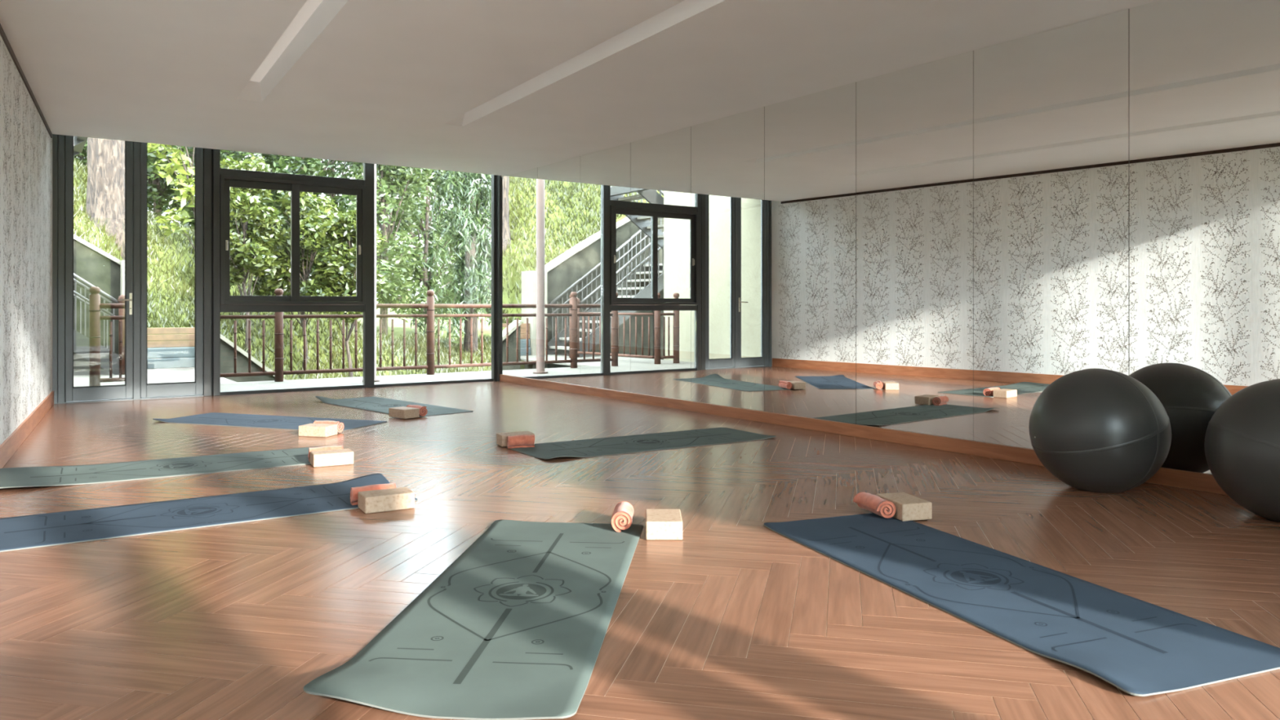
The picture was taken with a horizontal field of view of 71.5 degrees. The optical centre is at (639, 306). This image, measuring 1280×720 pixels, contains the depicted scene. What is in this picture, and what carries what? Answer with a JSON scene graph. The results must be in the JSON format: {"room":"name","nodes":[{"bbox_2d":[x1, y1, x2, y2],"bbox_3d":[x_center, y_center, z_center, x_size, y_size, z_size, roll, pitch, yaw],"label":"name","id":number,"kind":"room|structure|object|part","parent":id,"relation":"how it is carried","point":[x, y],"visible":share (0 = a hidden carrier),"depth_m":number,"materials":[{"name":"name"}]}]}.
{"room":"exercise studio","nodes":[
{"label":"exercise studio","id":0,"kind":"room"},
{"bbox_2d":[0,35,52,444],"bbox_3d":[-3.145,-1.450,3.921,0.221,5.000,10.955,0,0,-30],"label":"wall","id":1,"kind":"structure","parent":0,"point":[25,141],"depth_m":6.29,"materials":[{"name":"white paper"}]},
{"bbox_2d":[0,23,52,137],"bbox_3d":[-3.475,-1.620,4.732,0.012,0.036,8.575,0,0,-30],"label":"trim","id":2,"kind":"structure","parent":1,"relation":"attached to","point":[2,34],"depth_m":6.22,"materials":[{"name":"brown wood"}]},
{"bbox_2d":[0,391,53,468],"bbox_3d":[-3.009,0.884,3.917,0.014,0.132,10.815,0,0,-30],"label":"baseboard","id":3,"kind":"structure","parent":1,"relation":"attached to","point":[9,446],"depth_m":6.22,"materials":[{"name":"brown wood"}]},
{"bbox_2d":[52,133,213,404],"bbox_3d":[-5.139,-0.510,9.059,1.465,2.920,0.178,0,0,-35],"label":"door","id":4,"kind":"structure","parent":1,"relation":"in","point":[135,387],"depth_m":9.03,"materials":[{"name":"grey metal"}]},
{"bbox_3d":[-5.691,-0.510,8.680,0.125,2.920,0.070,0,0,-35],"label":"frame","id":5,"kind":"part","parent":4,"relation":"part of","materials":[{"name":"grey metal"}]},
{"bbox_3d":[-5.190,-0.064,8.951,0.129,0.020,0.058,0,0,-35],"label":"lever","id":6,"kind":"part","parent":4,"relation":"part of","materials":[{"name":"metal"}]},
{"bbox_3d":[-5.162,-0.025,9.010,0.028,0.220,0.010,0,0,-35],"label":"handle plate","id":7,"kind":"part","parent":4,"relation":"part of","materials":[{"name":"metal"}]},
{"bbox_3d":[-5.136,-0.510,9.069,0.062,2.920,0.066,0,0,-35],"label":"meeting post","id":8,"kind":"part","parent":4,"relation":"part of","materials":[{"name":"grey metal"}]},
{"bbox_3d":[-4.718,-0.510,9.358,0.368,2.920,0.070,0,0,-35],"label":"frame","id":9,"kind":"part","parent":4,"relation":"part of","materials":[{"name":"grey metal"}]},
{"bbox_2d":[0,0,1159,176],"bbox_3d":[-1.513,-1.804,6.096,5.608,0.332,8.530,0,0,-35],"label":"ceiling","id":10,"kind":"structure","parent":0,"point":[497,87],"depth_m":5.97,"materials":[{"name":"paint"}]},
{"bbox_2d":[0,381,1279,719],"bbox_3d":[-1.133,1.050,5.361,5.924,0.200,10.991,0,0,-35],"label":"floor","id":11,"kind":"structure","parent":0,"point":[735,618],"depth_m":3.20,"materials":[{"name":"beige wood"}]},
{"bbox_2d":[0,445,326,488],"bbox_3d":[-2.713,0.937,5.271,1.840,0.025,0.652,0,0,-32],"label":"yoga mat","id":12,"kind":"object","parent":11,"relation":"on","point":[42,476],"visible":0.9,"depth_m":5.16,"materials":[{"name":"green rubber"}]},
{"bbox_2d":[307,445,343,462],"bbox_3d":[-1.936,0.903,5.477,0.212,0.082,0.082,0,0,-31],"label":"rolled towel","id":13,"kind":"object","parent":12,"relation":"on","point":[327,447],"visible":0.25,"depth_m":5.45,"materials":[{"name":"pink fabric"}]},
{"bbox_2d":[0,473,417,551],"bbox_3d":[-2.026,0.932,4.110,1.840,0.034,0.652,0,0,-33],"label":"yoga mat","id":14,"kind":"object","parent":11,"relation":"on","point":[42,530],"visible":0.87,"depth_m":4.01,"materials":[{"name":"blue rubber"}]},
{"bbox_2d":[350,482,395,505],"bbox_3d":[-1.290,0.903,4.297,0.222,0.082,0.082,0,0,-33],"label":"rolled towel","id":15,"kind":"object","parent":14,"relation":"on","point":[354,491],"visible":0.27,"depth_m":4.25,"materials":[{"name":"pink fabric"}]},
{"bbox_2d":[152,412,386,431],"bbox_3d":[-3.043,0.937,7.308,1.840,0.024,0.652,0,0,19],"label":"yoga mat","id":16,"kind":"object","parent":11,"relation":"on","point":[264,421],"visible":0.91,"depth_m":7.33,"materials":[{"name":"blue rubber"}]},
{"bbox_2d":[213,149,373,395],"bbox_3d":[-3.832,-0.510,9.943,1.723,2.920,0.125,0,0,-35],"label":"window","id":17,"kind":"structure","parent":11,"relation":"on","point":[224,179],"depth_m":9.90,"materials":[{"name":"grey metal"}]},
{"bbox_3d":[-4.524,-0.510,9.487,0.066,2.920,0.082,0,0,-35],"label":"post","id":18,"kind":"part","parent":17,"relation":"part of","materials":[{"name":"grey metal"}]},
{"bbox_3d":[-4.149,-0.709,9.752,0.768,1.304,0.028,0,0,-35],"label":"sash","id":19,"kind":"part","parent":17,"relation":"part of","materials":[{"name":"grey metal"}]},
{"bbox_3d":[-3.865,0.933,9.954,1.544,0.033,0.070,0,0,-35],"label":"sill rail","id":20,"kind":"part","parent":17,"relation":"part of","materials":[{"name":"grey metal"}]},
{"bbox_3d":[-3.856,-0.710,9.941,1.543,1.380,0.100,0,0,-35],"label":"sliding frame","id":21,"kind":"part","parent":17,"relation":"part of","materials":[{"name":"grey metal"}]},
{"bbox_3d":[-3.864,0.489,9.952,1.544,0.855,0.006,0,0,-35],"label":"glass pane","id":22,"kind":"part","parent":17,"relation":"part of","materials":[{"name":"clear glass"}]},
{"bbox_3d":[-3.561,-0.709,10.123,0.780,1.304,0.028,0,0,-35],"label":"sash","id":23,"kind":"part","parent":17,"relation":"part of","materials":[{"name":"grey metal"}]},
{"bbox_3d":[-3.182,-0.510,10.422,0.109,2.920,0.082,0,0,-35],"label":"post","id":24,"kind":"part","parent":17,"relation":"part of","materials":[{"name":"grey metal"}]},
{"bbox_2d":[298,423,337,437],"bbox_3d":[-2.369,0.912,6.542,0.230,0.076,0.150,0,0,14],"label":"block","id":25,"kind":"object","parent":11,"relation":"on","point":[324,430],"visible":1,"depth_m":6.48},
{"bbox_2d":[313,420,344,432],"bbox_3d":[-2.339,0.900,6.674,0.212,0.089,0.087,0,0,14],"label":"rolled towel","id":26,"kind":"object","parent":11,"relation":"on","point":[340,426],"visible":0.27,"depth_m":6.65,"materials":[{"name":"pink fabric"}]},
{"bbox_2d":[310,448,353,467],"bbox_3d":[-1.856,0.912,5.353,0.230,0.076,0.150,0,0,-28],"label":"block","id":27,"kind":"object","parent":11,"relation":"on","point":[324,458],"visible":1,"depth_m":5.30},
{"bbox_2d":[358,486,414,513],"bbox_3d":[-1.194,0.912,4.185,0.230,0.076,0.150,0,0,-30],"label":"block","id":28,"kind":"object","parent":11,"relation":"on","point":[399,498],"visible":1,"depth_m":4.13,"materials":[{"name":"beige"}]},
{"bbox_2d":[315,395,473,417],"bbox_3d":[-2.371,0.922,8.442,0.652,0.054,1.840,0,0,-45],"label":"yoga mat","id":29,"kind":"object","parent":11,"relation":"on","point":[376,404],"visible":0.84,"depth_m":8.55,"materials":[{"name":"green rubber"}]},
{"bbox_2d":[388,406,419,418],"bbox_3d":[-2.013,0.906,7.583,0.230,0.076,0.150,0,0,40],"label":"block","id":30,"kind":"object","parent":29,"relation":"on","point":[403,412],"visible":1,"depth_m":7.53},
{"bbox_2d":[406,404,427,416],"bbox_3d":[-1.935,0.897,7.681,0.212,0.087,0.081,0,0,40],"label":"rolled towel","id":31,"kind":"object","parent":29,"relation":"on","point":[423,411],"visible":0.39,"depth_m":7.63,"materials":[{"name":"pink fabric"}]},
{"bbox_2d":[373,174,496,386],"bbox_3d":[-2.494,-0.510,10.902,1.565,2.920,0.082,0,0,-35],"label":"window","id":32,"kind":"structure","parent":11,"relation":"on","point":[493,378],"depth_m":11.31,"materials":[{"name":"grey metal"}]},
{"bbox_3d":[-2.511,0.935,10.898,1.531,0.030,0.070,0,0,-35],"label":"sill rail","id":33,"kind":"part","parent":32,"relation":"part of","materials":[{"name":"grey metal"}]},
{"bbox_3d":[-1.866,-0.510,11.340,0.034,2.920,0.082,0,0,-35],"label":"post","id":34,"kind":"part","parent":32,"relation":"part of","materials":[{"name":"grey metal"}]},
{"bbox_2d":[303,519,643,719],"bbox_3d":[-0.391,0.925,2.964,0.652,0.050,1.840,0,0,5],"label":"yoga mat","id":35,"kind":"object","parent":11,"relation":"on","point":[515,628],"visible":1,"depth_m":2.56,"materials":[{"name":"green rubber"}]},
{"bbox_2d":[611,501,634,532],"bbox_3d":[-0.074,0.899,3.814,0.090,0.090,0.212,0,0,2],"label":"rolled towel","id":36,"kind":"object","parent":35,"relation":"on","point":[623,513],"visible":1,"depth_m":3.72,"materials":[{"name":"fabric"}]},
{"bbox_2d":[496,431,534,446],"bbox_3d":[-0.852,0.906,6.081,0.230,0.076,0.150,0,0,-23],"label":"block","id":37,"kind":"object","parent":11,"relation":"on","point":[501,437],"visible":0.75,"depth_m":6.03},
{"bbox_2d":[506,426,776,458],"bbox_3d":[0.042,0.937,6.198,1.840,0.025,0.652,0,0,-32],"label":"yoga mat","id":38,"kind":"object","parent":11,"relation":"on","point":[601,446],"visible":0.99,"depth_m":6.11,"materials":[{"name":"green rubber"}]},
{"bbox_2d":[506,435,534,448],"bbox_3d":[-0.798,0.903,5.957,0.192,0.082,0.082,0,0,-21],"label":"rolled towel","id":39,"kind":"object","parent":38,"relation":"on","point":[517,441],"visible":1,"depth_m":5.93,"materials":[{"name":"fabric"}]},
{"bbox_2d":[645,509,682,539],"bbox_3d":[0.099,0.912,3.722,0.150,0.076,0.230,0,0,0],"label":"block","id":40,"kind":"object","parent":11,"relation":"on","point":[660,524],"visible":1,"depth_m":3.61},
{"bbox_2d":[875,492,932,521],"bbox_3d":[1.193,0.906,4.029,0.150,0.076,0.230,0,0,-16],"label":"block","id":41,"kind":"object","parent":11,"relation":"on","point":[908,507],"visible":0.82,"depth_m":3.93,"materials":[{"name":"beige"}]},
{"bbox_2d":[764,512,1279,696],"bbox_3d":[1.162,0.939,3.115,0.652,0.021,1.840,0,0,-21],"label":"yoga mat","id":42,"kind":"object","parent":11,"relation":"on","point":[1139,647],"visible":1,"depth_m":2.79,"materials":[{"name":"blue rubber"}]},
{"bbox_2d":[853,492,895,518],"bbox_3d":[1.061,0.898,4.027,0.092,0.083,0.212,0,0,-16],"label":"rolled towel","id":43,"kind":"object","parent":42,"relation":"on","point":[879,506],"visible":1,"depth_m":3.96,"materials":[{"name":"fabric"}]},
{"bbox_2d":[1028,368,1171,493],"bbox_3d":[2.383,0.637,4.625,0.658,0.626,0.658,0,0,-35],"label":"exercise ball","id":44,"kind":"object","parent":11,"relation":"on","point":[1093,429],"visible":1,"depth_m":4.40,"materials":[{"name":"grey plastic"}]},
{"bbox_2d":[1204,378,1279,521],"bbox_3d":[2.908,0.637,3.967,0.658,0.626,0.658,0,0,-35],"label":"exercise ball","id":45,"kind":"object","parent":11,"relation":"on","point":[1242,444],"visible":1,"depth_m":3.87,"materials":[{"name":"grey plastic"}]},
{"bbox_2d":[501,175,1189,471],"bbox_3d":[1.420,-1.450,6.971,0.294,5.000,11.110,0,0,-35],"label":"wall","id":46,"kind":"structure","parent":0,"point":[501,175],"depth_m":6.76,"materials":[{"name":"white paint"}]},
{"bbox_2d":[496,175,501,381],"bbox_3d":[-1.816,-0.510,11.331,0.035,2.920,0.155,0,0,-35],"label":"trim","id":47,"kind":"structure","parent":46,"relation":"attached to","point":[498,177],"depth_m":11.27,"materials":[{"name":"grey metal"}]},
{"bbox_2d":[501,167,537,379],"bbox_3d":[-1.482,-0.388,10.870,0.006,2.498,0.969,0,0,-35],"label":"mirror panel","id":48,"kind":"object","parent":46,"relation":"attached to","point":[519,190],"visible":1,"depth_m":10.85,"materials":[{"name":"white"}]},
{"bbox_2d":[537,155,580,385],"bbox_3d":[-0.926,-0.388,10.073,0.006,2.498,0.969,0,0,-35],"label":"mirror panel","id":49,"kind":"object","parent":46,"relation":"attached to","point":[559,182],"visible":1,"depth_m":10.04,"materials":[{"name":"white metal"}]},
{"bbox_2d":[580,142,631,392],"bbox_3d":[-0.370,-0.388,9.275,0.006,2.498,0.969,0,0,-35],"label":"mirror panel","id":50,"kind":"object","parent":46,"relation":"attached to","point":[605,174],"visible":1,"depth_m":9.26,"materials":[{"name":"white metal"}]},
{"bbox_2d":[631,126,690,400],"bbox_3d":[0.187,-0.388,8.477,0.006,2.498,0.969,0,0,-35],"label":"mirror panel","id":51,"kind":"object","parent":46,"relation":"attached to","point":[660,164],"visible":1,"depth_m":8.46,"materials":[{"name":"white metal"}]},
{"bbox_2d":[690,106,764,411],"bbox_3d":[0.743,-0.388,7.680,0.006,2.498,0.969,0,0,-35],"label":"mirror panel","id":52,"kind":"object","parent":46,"relation":"attached to","point":[727,153],"visible":1,"depth_m":7.66,"materials":[{"name":"white metal"}]},
{"bbox_2d":[764,81,856,424],"bbox_3d":[1.299,-0.388,6.882,0.006,2.498,0.969,0,0,-35],"label":"mirror panel","id":53,"kind":"object","parent":46,"relation":"attached to","point":[811,140],"visible":1,"depth_m":6.85,"materials":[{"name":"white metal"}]},
{"bbox_2d":[499,374,1226,494],"bbox_3d":[1.292,0.906,6.879,0.022,0.088,10.705,0,0,-35],"label":"baseboard","id":54,"kind":"structure","parent":46,"relation":"attached to","point":[1167,477],"depth_m":6.41,"materials":[{"name":"brown wood"}]},
{"bbox_2d":[856,50,973,440],"bbox_3d":[1.856,-0.388,6.085,0.006,2.498,0.969,0,0,-35],"label":"mirror panel","id":55,"kind":"object","parent":46,"relation":"attached to","point":[915,124],"visible":1,"depth_m":6.06,"materials":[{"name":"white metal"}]},
{"bbox_2d":[973,8,1128,448],"bbox_3d":[2.412,-0.388,5.287,0.006,2.498,0.969,0,0,-35],"label":"mirror panel","id":56,"kind":"object","parent":46,"relation":"attached to","point":[1051,106],"visible":0.79,"depth_m":5.29,"materials":[{"name":"white metal"}]},
{"bbox_2d":[1128,0,1279,474],"bbox_3d":[2.968,-0.388,4.489,0.006,2.498,0.969,0,0,-35],"label":"mirror panel","id":57,"kind":"object","parent":46,"relation":"attached to","point":[1204,75],"visible":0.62,"depth_m":4.60,"materials":[{"name":"white metal"}]},
{"label":"ground","id":58,"kind":"structure","parent":0,"visible":0},
{"bbox_3d":[-2.549,1.232,12.219,9.400,0.435,1.880,0,0,-35],"label":"frame","id":59,"kind":"object","parent":58,"relation":"on","visible":0},
{"bbox_2d":[73,367,491,391],"bbox_3d":[-3.553,0.995,13.659,9.400,0.030,5.391,0,0,-35],"label":"balcony floor","id":60,"kind":"structure","parent":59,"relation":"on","point":[81,378],"depth_m":11.96,"materials":[{"name":"white concrete"}]},
{"bbox_2d":[88,286,124,386],"bbox_3d":[-6.225,0.375,10.533,0.522,1.210,0.119,0,0,-35],"label":"deck railing","id":61,"kind":"object","parent":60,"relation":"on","point":[95,305],"visible":0.59,"depth_m":10.40,"materials":[{"name":"brown wood"}]},
{"bbox_3d":[-6.389,0.375,10.418,0.112,1.210,0.109,0,0,-35],"label":"post","id":62,"kind":"part","parent":61,"relation":"part of","materials":[{"name":"brown wood"}]},
{"bbox_3d":[-6.225,0.135,10.533,0.400,0.046,0.048,0,0,-35],"label":"rail","id":63,"kind":"part","parent":61,"relation":"part of","materials":[{"name":"brown wood"}]},
{"bbox_3d":[-6.225,-0.005,10.533,0.400,0.061,0.064,0,0,-35],"label":"handrail","id":64,"kind":"part","parent":61,"relation":"part of","materials":[{"name":"brown wood"}]},
{"bbox_3d":[-6.225,0.870,10.533,0.400,0.050,0.052,0,0,-35],"label":"rail","id":65,"kind":"part","parent":61,"relation":"part of","materials":[{"name":"brown wood"}]},
{"bbox_2d":[146,327,195,368],"bbox_3d":[-7.444,0.660,14.151,0.720,0.640,0.130,0,0,-35],"label":"edging","id":66,"kind":"object","parent":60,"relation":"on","point":[182,340],"visible":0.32,"depth_m":14.11,"materials":[{"name":"beige wood"}]},
{"bbox_2d":[220,288,491,382],"bbox_3d":[-2.309,0.375,13.264,7.511,1.210,0.119,0,0,-35],"label":"deck railing","id":67,"kind":"object","parent":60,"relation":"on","point":[278,317],"visible":0.52,"depth_m":12.15,"materials":[{"name":"brown wood"}]},
{"bbox_3d":[-4.707,0.375,11.591,0.112,1.210,0.109,0,0,-35],"label":"post","id":68,"kind":"part","parent":67,"relation":"part of","materials":[{"name":"brown wood"}]},
{"bbox_3d":[-2.296,0.135,13.273,7.480,0.046,0.048,0,0,-35],"label":"rail","id":69,"kind":"part","parent":67,"relation":"part of","materials":[{"name":"brown wood"}]},
{"bbox_3d":[-2.296,0.870,13.273,7.480,0.050,0.052,0,0,-35],"label":"rail","id":70,"kind":"part","parent":67,"relation":"part of","materials":[{"name":"brown wood"}]},
{"bbox_3d":[-3.010,0.375,12.775,0.112,1.210,0.109,0,0,-35],"label":"post","id":71,"kind":"part","parent":67,"relation":"part of","materials":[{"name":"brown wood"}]},
{"bbox_3d":[-2.296,-0.005,13.273,7.480,0.061,0.064,0,0,-35],"label":"handrail","id":72,"kind":"part","parent":67,"relation":"part of","materials":[{"name":"brown wood"}]},
{"bbox_2d":[362,164,379,382],"bbox_3d":[-3.502,-0.635,11.579,0.220,3.230,0.220,0,0,-35],"label":"canopy pole","id":73,"kind":"object","parent":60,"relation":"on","point":[375,380],"visible":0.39,"depth_m":11.56,"materials":[{"name":"white metal"}]},
{"label":"outside","id":74,"kind":"structure","parent":0,"visible":0},
{"bbox_2d":[73,155,491,380],"bbox_3d":[-25.333,-2.938,45.059,130.000,9.017,77.100,0,0,-35],"label":"terrain","id":75,"kind":"structure","parent":74,"point":[397,323],"depth_m":17.21,"materials":[{"name":"plant"}]},
{"bbox_2d":[73,234,120,371],"bbox_3d":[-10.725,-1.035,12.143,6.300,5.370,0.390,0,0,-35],"label":"staircase","id":76,"kind":"structure","parent":75,"relation":"on","point":[93,264],"depth_m":13.61,"materials":[{"name":"stone"}]},
{"bbox_2d":[73,136,124,374],"bbox_3d":[-8.847,-0.856,11.538,4.059,4.812,2.730,0,0,-35],"label":"stair railing","id":77,"kind":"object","parent":75,"relation":"on","point":[81,342],"depth_m":12.62,"materials":[{"name":"metal"}]},
{"bbox_3d":[-9.170,-0.726,12.941,2.558,1.844,0.040,0,0,-35],"label":"guard rail","id":78,"kind":"part","parent":77,"relation":"part of","materials":[{"name":"silver metal"}]},
{"bbox_3d":[-9.170,-0.956,12.941,2.570,1.861,0.060,0,0,-35],"label":"handrail","id":79,"kind":"part","parent":77,"relation":"part of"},
{"bbox_3d":[-8.518,-0.726,12.006,2.558,1.844,0.040,0,0,-35],"label":"guard rail","id":80,"kind":"part","parent":77,"relation":"part of","materials":[{"name":"silver metal"}]},
{"bbox_3d":[-8.518,-0.956,12.006,2.570,1.861,0.060,0,0,-35],"label":"handrail","id":81,"kind":"part","parent":77,"relation":"part of","materials":[{"name":"silver metal"}]},
{"bbox_3d":[-7.420,0.405,12.771,0.150,1.150,0.146,0,0,-35],"label":"newel post","id":82,"kind":"part","parent":77,"relation":"part of","materials":[{"name":"brown wood"}]},
{"bbox_2d":[84,137,124,260],"bbox_3d":[-9.083,-4.993,15.537,2.978,9.224,3.799,0,0,39],"label":"pine tree","id":83,"kind":"object","parent":75,"relation":"on","point":[105,185],"visible":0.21,"depth_m":15.39,"materials":[{"name":"brown plant"}]},
{"bbox_2d":[73,139,155,182],"bbox_3d":[-11.851,-3.233,19.025,2.687,1.967,1.476,0,0,2],"label":"bush","id":84,"kind":"object","parent":75,"relation":"on","point":[84,152],"visible":0.02,"depth_m":19.14,"materials":[{"name":"green plant"}]},
{"bbox_2d":[120,260,124,294],"bbox_3d":[-7.964,0.430,13.953,0.340,2.280,0.500,0,0,-35],"label":"pier","id":85,"kind":"structure","parent":75,"relation":"on","point":[122,262],"depth_m":13.67,"materials":[{"name":"white concrete"}]},
{"bbox_2d":[78,145,223,216],"bbox_3d":[-11.648,-4.908,21.436,3.579,6.348,3.797,0,0,-23],"label":"broadleaf tree","id":86,"kind":"object","parent":75,"relation":"on","point":[157,198],"visible":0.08,"depth_m":20.82,"materials":[{"name":"green plant"}]},
{"bbox_2d":[146,142,195,249],"bbox_3d":[-8.596,-2.238,17.004,1.643,3.654,1.270,0,0,-35],"label":"leafy sapling","id":87,"kind":"object","parent":75,"relation":"on","point":[177,162],"visible":0.44,"depth_m":16.79,"materials":[{"name":"green plant"}]},
{"bbox_2d":[146,152,233,231],"bbox_3d":[-13.515,-5.359,26.228,5.051,8.606,4.421,0,0,30],"label":"broadleaf tree","id":88,"kind":"object","parent":75,"relation":"on","point":[187,224],"visible":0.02,"depth_m":25.39,"materials":[{"name":"green plant"}]},
{"bbox_2d":[146,144,290,237],"bbox_3d":[-9.575,-4.752,21.373,4.774,7.750,4.348,0,0,-1],"label":"broadleaf tree","id":89,"kind":"object","parent":75,"relation":"on","point":[272,157],"visible":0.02,"depth_m":20.55,"materials":[{"name":"green plant"}]},
{"bbox_2d":[172,151,320,234],"bbox_3d":[-10.876,-4.422,25.350,5.112,8.556,4.212,0,0,-35],"label":"broadleaf tree","id":90,"kind":"object","parent":75,"relation":"on","point":[190,212],"visible":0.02,"depth_m":24.66,"materials":[{"name":"green plant"}]},
{"bbox_2d":[220,152,283,353],"bbox_3d":[-7.061,-0.872,15.790,1.439,3.707,1.910,0,0,-35],"label":"tree","id":91,"kind":"object","parent":75,"relation":"on","point":[262,230],"visible":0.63,"depth_m":15.57,"materials":[{"name":"green plant"}]},
{"bbox_3d":[-7.065,-1.512,15.787,1.393,2.426,1.843,0,0,-35],"label":"crown","id":92,"kind":"part","parent":91,"relation":"part of","materials":[{"name":"green plant"}]},
{"bbox_2d":[220,333,286,382],"bbox_3d":[-6.039,0.955,14.094,1.580,1.390,0.290,0,0,-35],"label":"wall","id":93,"kind":"structure","parent":75,"relation":"on","point":[227,347],"depth_m":13.83,"materials":[{"name":"stone"}]},
{"bbox_2d":[220,149,378,275],"bbox_3d":[-7.720,-3.297,20.661,4.165,6.547,3.406,0,0,13],"label":"broadleaf tree","id":94,"kind":"object","parent":75,"relation":"on","point":[298,163],"visible":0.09,"depth_m":20.33,"materials":[{"name":"green plant"}]},
{"bbox_2d":[250,190,355,368],"bbox_3d":[-6.362,-0.489,16.908,2.038,3.708,1.949,0,0,-17],"label":"tree","id":95,"kind":"object","parent":75,"relation":"on","point":[317,220],"visible":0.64,"depth_m":16.56,"materials":[{"name":"green plant"}]},
{"bbox_3d":[-6.362,-1.151,16.908,2.038,2.384,1.949,0,0,-17],"label":"crown","id":96,"kind":"part","parent":95,"relation":"part of","materials":[{"name":"green plant"}]},
{"bbox_2d":[263,157,393,292],"bbox_3d":[-9.142,-3.045,25.636,3.241,7.902,4.926,0,0,27],"label":"broadleaf tree","id":97,"kind":"object","parent":75,"relation":"on","point":[337,202],"visible":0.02,"depth_m":25.36,"materials":[{"name":"green plant"}]},
{"bbox_2d":[311,209,387,377],"bbox_3d":[-5.531,-0.136,16.923,1.457,3.395,1.566,0,0,-35],"label":"evergreen shrub","id":98,"kind":"object","parent":75,"relation":"on","point":[345,222],"visible":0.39,"depth_m":16.72,"materials":[{"name":"green plant"}]},
{"bbox_3d":[-5.528,-0.746,16.918,1.457,2.174,1.577,0,0,-35],"label":"crown","id":99,"kind":"part","parent":98,"relation":"part of","materials":[{"name":"green plant"}]},
{"bbox_2d":[320,162,434,335],"bbox_3d":[-6.005,-2.142,20.436,2.603,6.058,3.212,0,0,-35],"label":"broadleaf tree","id":100,"kind":"object","parent":75,"relation":"on","point":[389,197],"visible":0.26,"depth_m":19.97,"materials":[{"name":"green plant"}]},
{"bbox_2d":[319,161,464,301],"bbox_3d":[-8.809,-3.347,30.274,5.408,8.297,5.344,0,0,3],"label":"broadleaf tree","id":101,"kind":"object","parent":75,"relation":"on","point":[421,197],"visible":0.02,"depth_m":30.36,"materials":[{"name":"green plant"}]},
{"bbox_2d":[376,167,491,333],"bbox_3d":[-6.292,-2.103,26.374,3.958,6.477,3.710,0,0,-23],"label":"broadleaf tree","id":102,"kind":"object","parent":75,"relation":"on","point":[423,276],"visible":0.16,"depth_m":26.03,"materials":[{"name":"green plant"}]},
{"bbox_2d":[405,170,491,354],"bbox_3d":[-4.099,-2.583,21.098,2.936,7.630,2.757,0,0,38],"label":"tree","id":103,"kind":"object","parent":75,"relation":"on","point":[466,189],"visible":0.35,"depth_m":20.57,"materials":[{"name":"green plant"}]},
{"bbox_2d":[408,168,491,329],"bbox_3d":[-5.652,-2.943,31.062,4.802,7.738,5.797,0,0,-35],"label":"broadleaf tree","id":104,"kind":"object","parent":75,"relation":"on","point":[433,195],"visible":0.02,"depth_m":30.48,"materials":[{"name":"green plant"}]}
]}

